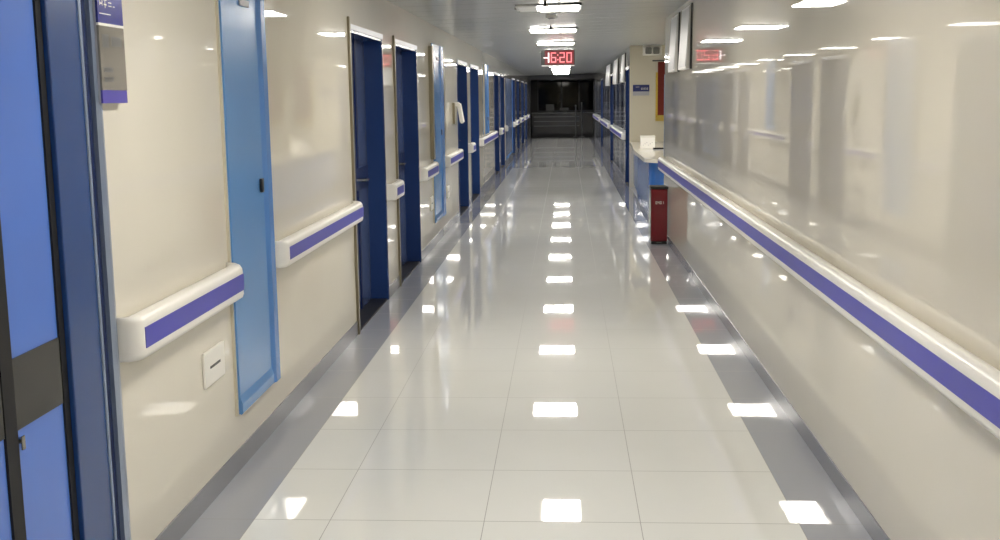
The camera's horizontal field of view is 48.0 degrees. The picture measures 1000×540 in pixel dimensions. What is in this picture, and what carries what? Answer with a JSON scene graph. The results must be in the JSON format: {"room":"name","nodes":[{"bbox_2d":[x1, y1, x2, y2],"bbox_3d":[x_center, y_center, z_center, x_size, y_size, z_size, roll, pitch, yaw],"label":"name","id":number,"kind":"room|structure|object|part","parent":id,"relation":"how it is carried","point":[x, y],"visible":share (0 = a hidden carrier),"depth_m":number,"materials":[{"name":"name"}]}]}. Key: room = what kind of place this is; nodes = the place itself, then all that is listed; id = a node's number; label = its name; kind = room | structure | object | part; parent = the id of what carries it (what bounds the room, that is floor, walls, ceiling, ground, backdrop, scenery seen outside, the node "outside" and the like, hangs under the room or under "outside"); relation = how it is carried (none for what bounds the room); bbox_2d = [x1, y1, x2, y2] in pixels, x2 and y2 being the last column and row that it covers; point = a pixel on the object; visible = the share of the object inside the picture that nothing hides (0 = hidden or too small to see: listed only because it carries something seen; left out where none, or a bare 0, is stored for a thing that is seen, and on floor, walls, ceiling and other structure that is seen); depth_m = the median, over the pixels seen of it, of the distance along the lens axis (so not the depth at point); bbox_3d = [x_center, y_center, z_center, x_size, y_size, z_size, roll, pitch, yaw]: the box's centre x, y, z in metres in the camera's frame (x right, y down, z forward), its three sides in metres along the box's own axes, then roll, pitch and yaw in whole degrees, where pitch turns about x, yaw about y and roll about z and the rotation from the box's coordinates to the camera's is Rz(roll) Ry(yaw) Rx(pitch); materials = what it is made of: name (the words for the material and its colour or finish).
{"room":"hospital interior","nodes":[
{"label":"hospital interior","id":0,"kind":"room"},
{"bbox_2d":[102,0,527,539],"bbox_3d":[-0.421,-2.575,19.391,0.200,2.425,49.000,0,9,3],"label":"wall","id":1,"kind":"structure","parent":0,"point":[163,146],"depth_m":4.64,"materials":[{"name":"beige paint"}]},
{"bbox_2d":[0,0,130,539],"bbox_3d":[-1.343,0.033,2.653,0.147,2.400,1.870,0,9,3],"label":"door","id":2,"kind":"structure","parent":1,"relation":"in","point":[63,468],"depth_m":3.18,"materials":[{"name":"blue metal"}]},
{"bbox_3d":[-1.277,-0.069,3.305,0.082,2.400,0.205,0,9,3],"label":"frame","id":3,"kind":"part","parent":2,"relation":"part of","materials":[{"name":"blue metal"}]},
{"bbox_2d":[92,0,127,102],"bbox_3d":[-1.231,-0.783,3.503,0.038,0.520,0.200,0,9,3],"label":"wall sign","id":4,"kind":"object","parent":1,"relation":"attached to","point":[107,14],"visible":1,"depth_m":3.50,"materials":[{"name":"white plastic"}]},
{"bbox_2d":[116,263,243,362],"bbox_3d":[-1.160,0.134,4.206,0.087,0.148,1.205,0,9,3],"label":"handrail","id":5,"kind":"object","parent":1,"relation":"attached to","point":[141,334],"visible":0.93,"depth_m":3.96,"materials":[{"name":"beige plastic"}]},
{"bbox_2d":[202,340,224,388],"bbox_3d":[-1.174,0.384,4.586,0.014,0.148,0.287,0,9,3],"label":"wall outlet","id":6,"kind":"object","parent":1,"relation":"attached to","point":[213,359],"visible":1,"depth_m":4.58,"materials":[{"name":"white plastic"}]},
{"bbox_2d":[214,0,280,415],"bbox_3d":[-1.136,-0.374,5.107,0.034,1.950,0.670,0,9,3],"label":"door","id":7,"kind":"structure","parent":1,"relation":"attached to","point":[240,24],"depth_m":5.07,"materials":[{"name":"blue metal"}]},
{"bbox_3d":[-1.117,-0.397,5.269,0.014,0.065,0.035,0,9,3],"label":"handle","id":8,"kind":"part","parent":7,"relation":"part of","materials":[{"name":"black plastic"}]},
{"bbox_2d":[275,201,363,267],"bbox_3d":[-1.023,-0.239,6.563,0.087,0.135,2.135,0,9,3],"label":"handrail","id":9,"kind":"object","parent":1,"relation":"attached to","point":[297,245],"visible":0.8,"depth_m":6.15,"materials":[{"name":"beige plastic"}]},
{"bbox_2d":[155,137,527,539],"bbox_3d":[-0.302,-1.425,19.562,0.006,0.095,49.000,0,9,3],"label":"baseboard","id":10,"kind":"structure","parent":1,"relation":"attached to","point":[177,528],"depth_m":5.32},
{"bbox_2d":[347,16,360,334],"bbox_3d":[-0.995,-0.622,7.650,0.018,2.160,0.040,0,9,3],"label":"trim","id":11,"kind":"structure","parent":1,"relation":"attached to","point":[348,17],"depth_m":7.62,"materials":[{"name":"brown metal"}]},
{"bbox_2d":[351,24,389,329],"bbox_3d":[-1.040,-0.706,8.349,0.186,2.115,1.350,0,9,3],"label":"door","id":12,"kind":"structure","parent":1,"relation":"in","point":[366,45],"depth_m":8.88,"materials":[{"name":"wood"}]},
{"bbox_3d":[-1.087,-0.664,8.358,0.012,0.170,1.170,0,9,3],"label":"push plate","id":13,"kind":"part","parent":12,"relation":"part of","materials":[{"name":"blue paint"}]},
{"bbox_3d":[-0.969,-1.734,8.185,0.016,0.035,1.350,0,9,3],"label":"header trim","id":14,"kind":"part","parent":12,"relation":"part of","materials":[{"name":"metal"}]},
{"bbox_2d":[386,179,404,200],"bbox_3d":[-0.862,-0.667,9.328,0.087,0.135,0.530,0,9,3],"label":"handrail","id":15,"kind":"object","parent":1,"relation":"attached to","point":[395,190],"visible":1,"depth_m":9.09,"materials":[{"name":"beige plastic"}]},
{"bbox_2d":[392,35,401,285],"bbox_3d":[-0.880,-0.917,9.620,0.018,2.140,0.040,0,9,3],"label":"trim","id":16,"kind":"structure","parent":1,"relation":"attached to","point":[393,36],"depth_m":9.59,"materials":[{"name":"brown metal"}]},
{"bbox_2d":[395,39,421,282],"bbox_3d":[-0.923,-1.018,10.357,0.186,2.115,1.420,0,9,3],"label":"door","id":17,"kind":"structure","parent":1,"relation":"in","point":[406,53],"depth_m":10.95,"materials":[{"name":"wood"}]},
{"bbox_3d":[-0.970,-0.975,10.366,0.012,0.170,1.240,0,9,3],"label":"push plate","id":18,"kind":"part","parent":17,"relation":"part of","materials":[{"name":"blue paint"}]},
{"bbox_3d":[-0.852,-2.046,10.193,0.016,0.035,1.420,0,9,3],"label":"header trim","id":19,"kind":"part","parent":17,"relation":"part of","materials":[{"name":"metal"}]},
{"bbox_2d":[419,161,438,180],"bbox_3d":[-0.727,-1.027,11.646,0.087,0.135,1.090,0,9,3],"label":"handrail","id":20,"kind":"object","parent":1,"relation":"attached to","point":[426,173],"visible":1,"depth_m":11.29,"materials":[{"name":"beige plastic"}]},
{"bbox_2d":[428,46,435,159],"bbox_3d":[-0.730,-1.788,12.040,0.040,1.200,0.120,0,9,3],"label":"trim","id":21,"kind":"structure","parent":1,"relation":"attached to","point":[430,48],"depth_m":12.00,"materials":[{"name":"brown metal"}]},
{"bbox_2d":[430,196,433,210],"bbox_3d":[-0.737,-0.719,12.069,0.014,0.148,0.296,0,9,3],"label":"wall outlet","id":22,"kind":"object","parent":1,"relation":"attached to","point":[431,197],"visible":1,"depth_m":12.03,"materials":[{"name":"white plastic"}]},
{"bbox_2d":[430,43,445,223],"bbox_3d":[-0.694,-1.549,12.684,0.034,1.950,1.020,0,9,3],"label":"door","id":23,"kind":"structure","parent":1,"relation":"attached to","point":[439,181],"depth_m":12.75,"materials":[{"name":"blue metal"}]},
{"bbox_3d":[-0.695,-1.550,12.689,0.008,1.942,1.001,0,9,3],"label":"cabinet door","id":24,"kind":"part","parent":23,"relation":"part of","materials":[{"name":"blue metal"}]},
{"bbox_2d":[443,51,445,153],"bbox_3d":[-0.666,-1.972,13.224,0.030,1.200,0.100,0,9,3],"label":"trim","id":25,"kind":"structure","parent":1,"relation":"attached to","point":[443,51],"depth_m":13.21,"materials":[{"name":"brown metal"}]},
{"bbox_2d":[447,185,449,198],"bbox_3d":[-0.638,-0.961,13.771,0.014,0.146,0.266,0,9,3],"label":"wall outlet","id":26,"kind":"object","parent":1,"relation":"attached to","point":[448,186],"visible":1,"depth_m":13.77,"materials":[{"name":"white plastic"}]},
{"bbox_2d":[445,149,463,166],"bbox_3d":[-0.577,-1.426,14.216,0.087,0.135,1.820,0,9,3],"label":"handrail","id":27,"kind":"object","parent":1,"relation":"attached to","point":[451,159],"visible":0.82,"depth_m":13.80,"materials":[{"name":"beige plastic"}]},
{"bbox_2d":[452,102,464,123],"bbox_3d":[-0.538,-2.041,14.595,0.125,0.275,0.360,0,9,3],"label":"wall dispenser","id":28,"kind":"object","parent":1,"relation":"attached to","point":[459,106],"visible":1,"depth_m":14.55,"materials":[{"name":"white plastic"}]},
{"bbox_2d":[457,60,468,215],"bbox_3d":[-0.601,-1.875,15.881,0.186,2.115,1.460,0,9,3],"label":"door","id":29,"kind":"structure","parent":1,"relation":"in","point":[463,164],"depth_m":16.53,"materials":[{"name":"wood"}]},
{"bbox_2d":[468,142,475,152],"bbox_3d":[-0.419,-1.846,16.929,0.087,0.135,0.560,0,9,3],"label":"handrail","id":30,"kind":"object","parent":1,"relation":"attached to","point":[471,147],"visible":1,"depth_m":16.67,"materials":[{"name":"beige plastic"}]},
{"bbox_2d":[470,64,479,202],"bbox_3d":[-0.479,-2.200,17.983,0.186,2.115,1.560,0,9,3],"label":"door","id":31,"kind":"structure","parent":1,"relation":"in","point":[474,90],"depth_m":18.67,"materials":[{"name":"wood"}]},
{"bbox_2d":[483,64,488,133],"bbox_3d":[-0.245,-3.103,20.414,0.034,1.250,0.800,0,9,3],"label":"upper cabinet","id":32,"kind":"object","parent":1,"relation":"attached to","point":[486,75],"visible":1,"depth_m":20.36,"materials":[{"name":"blue metal"}]},
{"bbox_3d":[-0.246,-3.103,20.419,0.008,1.242,0.781,0,9,3],"label":"cabinet door","id":33,"kind":"part","parent":32,"relation":"part of","materials":[{"name":"blue metal"}]},
{"bbox_2d":[479,131,497,145],"bbox_3d":[-0.190,-2.455,20.856,0.087,0.135,4.120,0,9,3],"label":"handrail","id":34,"kind":"object","parent":1,"relation":"attached to","point":[485,140],"visible":1,"depth_m":19.88,"materials":[{"name":"beige plastic"}]},
{"bbox_2d":[494,72,499,175],"bbox_3d":[-0.148,-3.080,23.655,0.186,2.115,1.460,0,9,3],"label":"door","id":35,"kind":"structure","parent":1,"relation":"in","point":[496,79],"depth_m":24.29,"materials":[{"name":"wood"}]},
{"bbox_2d":[499,128,503,134],"bbox_3d":[0.038,-3.061,24.762,0.087,0.135,0.680,0,9,3],"label":"handrail","id":36,"kind":"object","parent":1,"relation":"attached to","point":[501,130],"visible":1,"depth_m":24.44,"materials":[{"name":"beige plastic"}]},
{"bbox_2d":[500,74,504,168],"bbox_3d":[-0.022,-3.417,25.826,0.186,2.115,1.460,0,9,3],"label":"door","id":37,"kind":"structure","parent":1,"relation":"in","point":[501,75],"depth_m":26.46,"materials":[{"name":"wood"}]},
{"bbox_2d":[504,78,512,159],"bbox_3d":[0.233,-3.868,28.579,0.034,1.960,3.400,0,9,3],"label":"door","id":38,"kind":"structure","parent":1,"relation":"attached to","point":[508,83],"depth_m":28.27,"materials":[{"name":"blue metal"}]},
{"bbox_2d":[512,78,514,154],"bbox_3d":[0.303,-4.282,31.400,0.186,2.115,1.360,0,9,3],"label":"door","id":39,"kind":"structure","parent":1,"relation":"in","point":[513,79],"depth_m":32.00,"materials":[{"name":"metal"}]},
{"bbox_2d":[517,80,519,149],"bbox_3d":[0.476,-4.741,34.359,0.186,2.115,1.360,0,9,3],"label":"door","id":40,"kind":"structure","parent":1,"relation":"in","point":[518,134],"depth_m":34.92,"materials":[{"name":"metal"}]},
{"bbox_2d":[521,81,523,144],"bbox_3d":[0.683,-5.292,37.911,0.186,2.115,1.560,0,9,3],"label":"door","id":41,"kind":"structure","parent":1,"relation":"in","point":[522,82],"depth_m":38.61,"materials":[{"name":"metal"}]},
{"bbox_2d":[525,82,526,139],"bbox_3d":[0.881,-5.819,41.315,0.186,2.115,1.460,0,9,3],"label":"door","id":42,"kind":"structure","parent":1,"relation":"in","point":[525,82],"depth_m":41.88,"materials":[{"name":"wood"}]},
{"bbox_2d":[528,74,594,137],"bbox_3d":[2.379,-6.349,43.618,2.570,2.420,0.320,0,9,3],"label":"trim","id":43,"kind":"structure","parent":1,"relation":"attached to","point":[579,76],"depth_m":43.34,"materials":[{"name":"black metal"}]},
{"bbox_2d":[180,134,872,539],"bbox_3d":[1.345,-1.870,22.945,8.000,0.100,56.000,0,9,3],"label":"floor","id":44,"kind":"structure","parent":0,"point":[549,369],"depth_m":5.84,"materials":[{"name":"tile"}]},
{"bbox_2d":[531,112,592,136],"bbox_3d":[2.547,-5.841,45.066,2.570,0.970,0.700,0,9,3],"label":"reception desk","id":45,"kind":"object","parent":44,"relation":"on","point":[545,124],"visible":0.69,"depth_m":44.80,"materials":[{"name":"black"}]},
{"bbox_2d":[546,104,553,111],"bbox_3d":[2.001,-6.469,44.950,0.340,0.320,0.120,0,9,3],"label":"monitor","id":46,"kind":"object","parent":45,"relation":"on","point":[549,107],"visible":1,"depth_m":44.92,"materials":[{"name":"black plastic"}]},
{"bbox_2d":[573,105,577,136],"bbox_3d":[2.994,-5.898,44.423,0.200,1.265,0.200,0,9,3],"label":"barrier post","id":47,"kind":"object","parent":44,"relation":"on","point":[575,105],"visible":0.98,"depth_m":44.40,"materials":[{"name":"grey metal"}]},
{"bbox_2d":[579,102,583,136],"bbox_3d":[3.233,-5.948,44.401,0.200,1.365,0.200,0,9,3],"label":"barrier post","id":48,"kind":"object","parent":44,"relation":"on","point":[581,102],"visible":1,"depth_m":44.40,"materials":[{"name":"grey metal"}]},
{"bbox_2d":[648,185,667,243],"bbox_3d":[1.744,-0.612,12.381,0.192,0.625,0.316,0,9,3],"label":"pedal bin","id":49,"kind":"object","parent":44,"relation":"on","point":[658,194],"visible":1,"depth_m":12.26,"materials":[{"name":"plastic"}]},
{"bbox_3d":[1.652,-0.621,12.397,0.006,0.540,0.280,0,9,3],"label":"trim","id":50,"kind":"part","parent":49,"relation":"part of","materials":[{"name":"metal"}]},
{"bbox_3d":[1.741,-0.910,12.347,0.192,0.025,0.292,0,9,3],"label":"lid","id":51,"kind":"part","parent":49,"relation":"part of","materials":[{"name":"black plastic"}]},
{"bbox_2d":[387,0,687,75],"bbox_3d":[2.033,-3.871,19.047,5.150,0.215,49.000,0,9,3],"label":"ceiling","id":52,"kind":"structure","parent":0,"point":[606,28],"depth_m":13.20,"materials":[{"name":"white paint"}]},
{"bbox_2d":[515,3,581,11],"bbox_3d":[0.449,-2.413,10.344,0.600,0.026,0.600,0,9,3],"label":"recessed light","id":53,"kind":"object","parent":52,"relation":"in","point":[570,6],"visible":0.99,"depth_m":10.19,"materials":[{"name":"white plastic"}]},
{"bbox_2d":[518,6,537,11],"bbox_3d":[0.260,-2.408,10.356,0.170,0.018,0.560,0,9,3],"label":"diffuser","id":54,"kind":"object","parent":53,"relation":"attached to","point":[520,8],"depth_m":10.31,"materials":[{"name":"white plastic"}]},
{"bbox_2d":[539,6,557,11],"bbox_3d":[0.449,-2.409,10.345,0.170,0.018,0.560,0,9,3],"label":"diffuser","id":55,"kind":"object","parent":53,"relation":"attached to","point":[550,8],"depth_m":10.35,"materials":[{"name":"white plastic"}]},
{"bbox_2d":[560,5,578,10],"bbox_3d":[0.639,-2.410,10.334,0.170,0.018,0.560,0,9,3],"label":"diffuser","id":56,"kind":"object","parent":53,"relation":"attached to","point":[562,7],"depth_m":10.18,"materials":[{"name":"white plastic"}]},
{"bbox_2d":[546,15,556,19],"bbox_3d":[0.522,-2.572,11.430,0.110,0.045,0.110,0,9,3],"label":"smoke detector","id":57,"kind":"object","parent":52,"relation":"attached to","point":[550,17],"visible":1,"depth_m":11.39,"materials":[{"name":"white plastic"}]},
{"bbox_2d":[528,27,577,32],"bbox_3d":[0.656,-2.964,13.896,0.600,0.026,0.600,0,9,3],"label":"recessed light","id":58,"kind":"object","parent":52,"relation":"in","point":[537,30],"visible":0.99,"depth_m":13.71,"materials":[{"name":"white plastic"}]},
{"bbox_2d":[530,29,544,32],"bbox_3d":[0.467,-2.959,13.908,0.170,0.018,0.560,0,9,3],"label":"diffuser","id":59,"kind":"object","parent":58,"relation":"attached to","point":[531,30],"depth_m":13.84,"materials":[{"name":"white plastic"}]},
{"bbox_2d":[546,29,559,32],"bbox_3d":[0.656,-2.960,13.896,0.170,0.018,0.560,0,9,3],"label":"diffuser","id":60,"kind":"object","parent":58,"relation":"attached to","point":[554,30],"depth_m":13.90,"materials":[{"name":"white plastic"}]},
{"bbox_2d":[561,29,574,32],"bbox_3d":[0.846,-2.961,13.885,0.170,0.018,0.560,0,9,3],"label":"diffuser","id":61,"kind":"object","parent":58,"relation":"attached to","point":[562,30],"depth_m":13.74,"materials":[{"name":"white plastic"}]},
{"bbox_2d":[536,41,574,44],"bbox_3d":[0.857,-3.499,17.349,0.600,0.026,0.600,0,9,3],"label":"recessed light","id":62,"kind":"object","parent":52,"relation":"in","point":[562,42],"visible":0.99,"depth_m":17.09,"materials":[{"name":"white plastic"}]},
{"bbox_2d":[541,45,574,66],"bbox_3d":[0.952,-3.513,18.436,0.550,0.334,0.079,0,9,3],"label":"digital clock","id":63,"kind":"object","parent":52,"relation":"hanging from","point":[548,57],"visible":1,"depth_m":18.41,"materials":[{"name":"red plastic"}]},
{"bbox_3d":[0.954,-3.356,18.462,0.540,0.015,0.076,0,9,3],"label":"rail","id":64,"kind":"part","parent":63,"relation":"part of","materials":[{"name":"white metal"}]},
{"bbox_2d":[530,79,592,133],"bbox_3d":[2.825,-7.141,48.447,5.200,2.500,0.100,0,9,3],"label":"wall","id":65,"kind":"structure","parent":0,"point":[533,83],"depth_m":48.42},
{"bbox_2d":[537,79,592,111],"bbox_3d":[2.823,-7.492,48.260,2.460,1.350,0.060,0,9,3],"label":"window","id":66,"kind":"structure","parent":65,"relation":"in","point":[560,93],"depth_m":48.26,"materials":[{"name":"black glass"}]},
{"bbox_2d":[595,46,629,175],"bbox_3d":[3.063,-4.527,31.555,0.200,2.480,24.000,0,9,3],"label":"wall","id":67,"kind":"structure","parent":0,"point":[619,90],"depth_m":25.72,"materials":[{"name":"beige paint"}]},
{"bbox_2d":[593,114,600,121],"bbox_3d":[3.373,-5.343,39.317,0.087,0.135,8.000,0,9,3],"label":"handrail","id":68,"kind":"object","parent":67,"relation":"attached to","point":[596,117],"visible":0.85,"depth_m":37.62,"materials":[{"name":"beige plastic"}]},
{"bbox_2d":[601,79,602,146],"bbox_3d":[3.221,-4.821,34.643,0.186,2.115,1.260,0,9,3],"label":"door","id":69,"kind":"structure","parent":67,"relation":"in","point":[601,79],"depth_m":34.59,"materials":[{"name":"metal"}]},
{"bbox_2d":[600,118,609,128],"bbox_3d":[2.888,-4.049,30.981,0.087,0.135,6.100,0,9,3],"label":"handrail","id":70,"kind":"object","parent":67,"relation":"attached to","point":[603,122],"visible":0.94,"depth_m":29.65,"materials":[{"name":"beige plastic"}]},
{"bbox_2d":[605,64,610,85],"bbox_3d":[2.778,-5.009,28.913,0.054,0.538,2.700,0,9,3],"label":"wall display","id":71,"kind":"object","parent":67,"relation":"attached to","point":[608,68],"visible":0.95,"depth_m":28.38,"materials":[{"name":"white plastic"}]},
{"bbox_2d":[594,136,624,180],"bbox_3d":[2.976,-3.341,31.745,0.006,0.080,24.000,0,9,3],"label":"baseboard","id":72,"kind":"structure","parent":67,"relation":"attached to","point":[604,150],"depth_m":26.01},
{"bbox_2d":[610,74,612,163],"bbox_3d":[2.789,-3.674,27.244,0.186,2.115,1.260,0,9,3],"label":"door","id":73,"kind":"structure","parent":67,"relation":"in","point":[611,75],"depth_m":27.75,"materials":[{"name":"wood"}]},
{"bbox_2d":[613,58,618,83],"bbox_3d":[2.525,-4.336,24.572,0.054,0.538,1.900,0,9,3],"label":"wall display","id":74,"kind":"object","parent":67,"relation":"attached to","point":[616,62],"visible":1,"depth_m":23.97,"materials":[{"name":"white plastic"}]},
{"bbox_2d":[610,125,624,139],"bbox_3d":[2.468,-2.932,23.779,0.087,0.135,5.700,0,9,3],"label":"handrail","id":75,"kind":"object","parent":67,"relation":"attached to","point":[617,132],"visible":1,"depth_m":22.43,"materials":[{"name":"beige plastic"}]},
{"bbox_2d":[620,53,625,82],"bbox_3d":[2.342,-3.850,21.439,0.054,0.538,1.050,0,9,3],"label":"wall display","id":76,"kind":"object","parent":67,"relation":"attached to","point":[623,62],"visible":1,"depth_m":20.99,"materials":[{"name":"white plastic"}]},
{"bbox_2d":[625,66,628,186],"bbox_3d":[2.388,-2.604,20.348,0.186,2.115,1.040,0,9,3],"label":"door","id":77,"kind":"structure","parent":67,"relation":"in","point":[626,68],"depth_m":20.78,"materials":[{"name":"metal"}]},
{"bbox_2d":[629,45,664,186],"bbox_3d":[3.464,-2.714,19.704,2.380,2.500,0.132,0,9,3],"label":"wall","id":78,"kind":"structure","parent":0,"point":[643,70],"depth_m":19.66,"materials":[{"name":"beige paint"}]},
{"bbox_2d":[633,85,648,95],"bbox_3d":[2.463,-3.140,19.616,0.285,0.185,0.028,0,9,3],"label":"direction sign","id":79,"kind":"object","parent":78,"relation":"attached to","point":[638,90],"visible":1,"depth_m":19.61,"materials":[{"name":"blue plastic"}]},
{"bbox_3d":[2.462,-3.175,19.611,0.285,0.115,0.026,0,9,3],"label":"navy plate","id":80,"kind":"part","parent":79,"relation":"part of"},
{"bbox_2d":[643,45,661,55],"bbox_3d":[2.639,-3.806,19.473,0.330,0.170,0.090,0,9,3],"label":"emergency light","id":81,"kind":"object","parent":78,"relation":"attached to","point":[650,50],"visible":1,"depth_m":19.46,"materials":[{"name":"white plastic"}]},
{"bbox_2d":[652,60,664,120],"bbox_3d":[2.894,-3.128,19.576,0.480,1.052,0.024,0,9,3],"label":"hanging banner","id":82,"kind":"object","parent":78,"relation":"hanging from","point":[660,74],"visible":0.46,"depth_m":19.58,"materials":[{"name":"red fabric"}]},
{"bbox_2d":[664,0,999,539],"bbox_3d":[1.452,-0.239,3.908,0.200,2.480,17.950,0,9,3],"label":"wall","id":83,"kind":"structure","parent":0,"point":[865,133],"depth_m":4.25,"materials":[{"name":"beige paint"}]},
{"bbox_2d":[664,75,664,124],"bbox_3d":[1.878,-1.750,12.742,0.036,0.920,0.023,0,9,3],"label":"trim","id":84,"kind":"structure","parent":83,"relation":"attached to","point":[664,75],"depth_m":12.70,"materials":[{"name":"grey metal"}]},
{"bbox_2d":[668,12,679,71],"bbox_3d":[1.754,-2.288,11.352,0.054,0.573,0.700,0,9,3],"label":"wall display","id":85,"kind":"object","parent":83,"relation":"attached to","point":[675,22],"visible":1,"depth_m":11.14,"materials":[{"name":"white plastic"}]},
{"bbox_2d":[678,3,692,69],"bbox_3d":[1.693,-2.123,10.291,0.054,0.573,0.750,0,9,3],"label":"wall display","id":86,"kind":"object","parent":83,"relation":"attached to","point":[685,47],"visible":1,"depth_m":10.07,"materials":[{"name":"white plastic"}]},
{"bbox_2d":[667,235,889,539],"bbox_3d":[1.365,0.947,4.097,0.006,0.080,17.950,0,9,3],"label":"baseboard","id":87,"kind":"structure","parent":83,"relation":"attached to","point":[858,507],"depth_m":5.37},
{"bbox_2d":[658,156,999,439],"bbox_3d":[1.317,0.136,4.029,0.087,0.145,17.660,0,9,3],"label":"handrail","id":88,"kind":"object","parent":83,"relation":"attached to","point":[972,384],"visible":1,"depth_m":3.74,"materials":[{"name":"beige plastic"}]},
{"bbox_3d":[3.372,-0.873,16.307,2.180,0.100,7.170,0,9,3],"label":"floor","id":89,"kind":"structure","parent":0,"visible":0},
{"bbox_2d":[630,142,663,214],"bbox_3d":[3.202,-1.439,17.040,2.360,0.800,5.530,0,9,3],"label":"reception desk","id":90,"kind":"object","parent":89,"relation":"on","point":[646,171],"depth_m":15.62,"materials":[{"name":"blue"}]},
{"bbox_2d":[630,142,663,162],"bbox_3d":[3.197,-1.810,16.983,2.360,0.050,5.530,0,9,3],"label":"countertop","id":91,"kind":"structure","parent":90,"relation":"on","point":[646,155],"depth_m":16.10,"materials":[{"name":"beige stone"}]},
{"bbox_2d":[640,136,654,148],"bbox_3d":[2.270,-1.967,17.281,0.223,0.194,0.168,0,9,3],"label":"box","id":92,"kind":"object","parent":90,"relation":"on","point":[646,142],"visible":0.96,"depth_m":17.20,"materials":[{"name":"white cardboard"}]}
]}

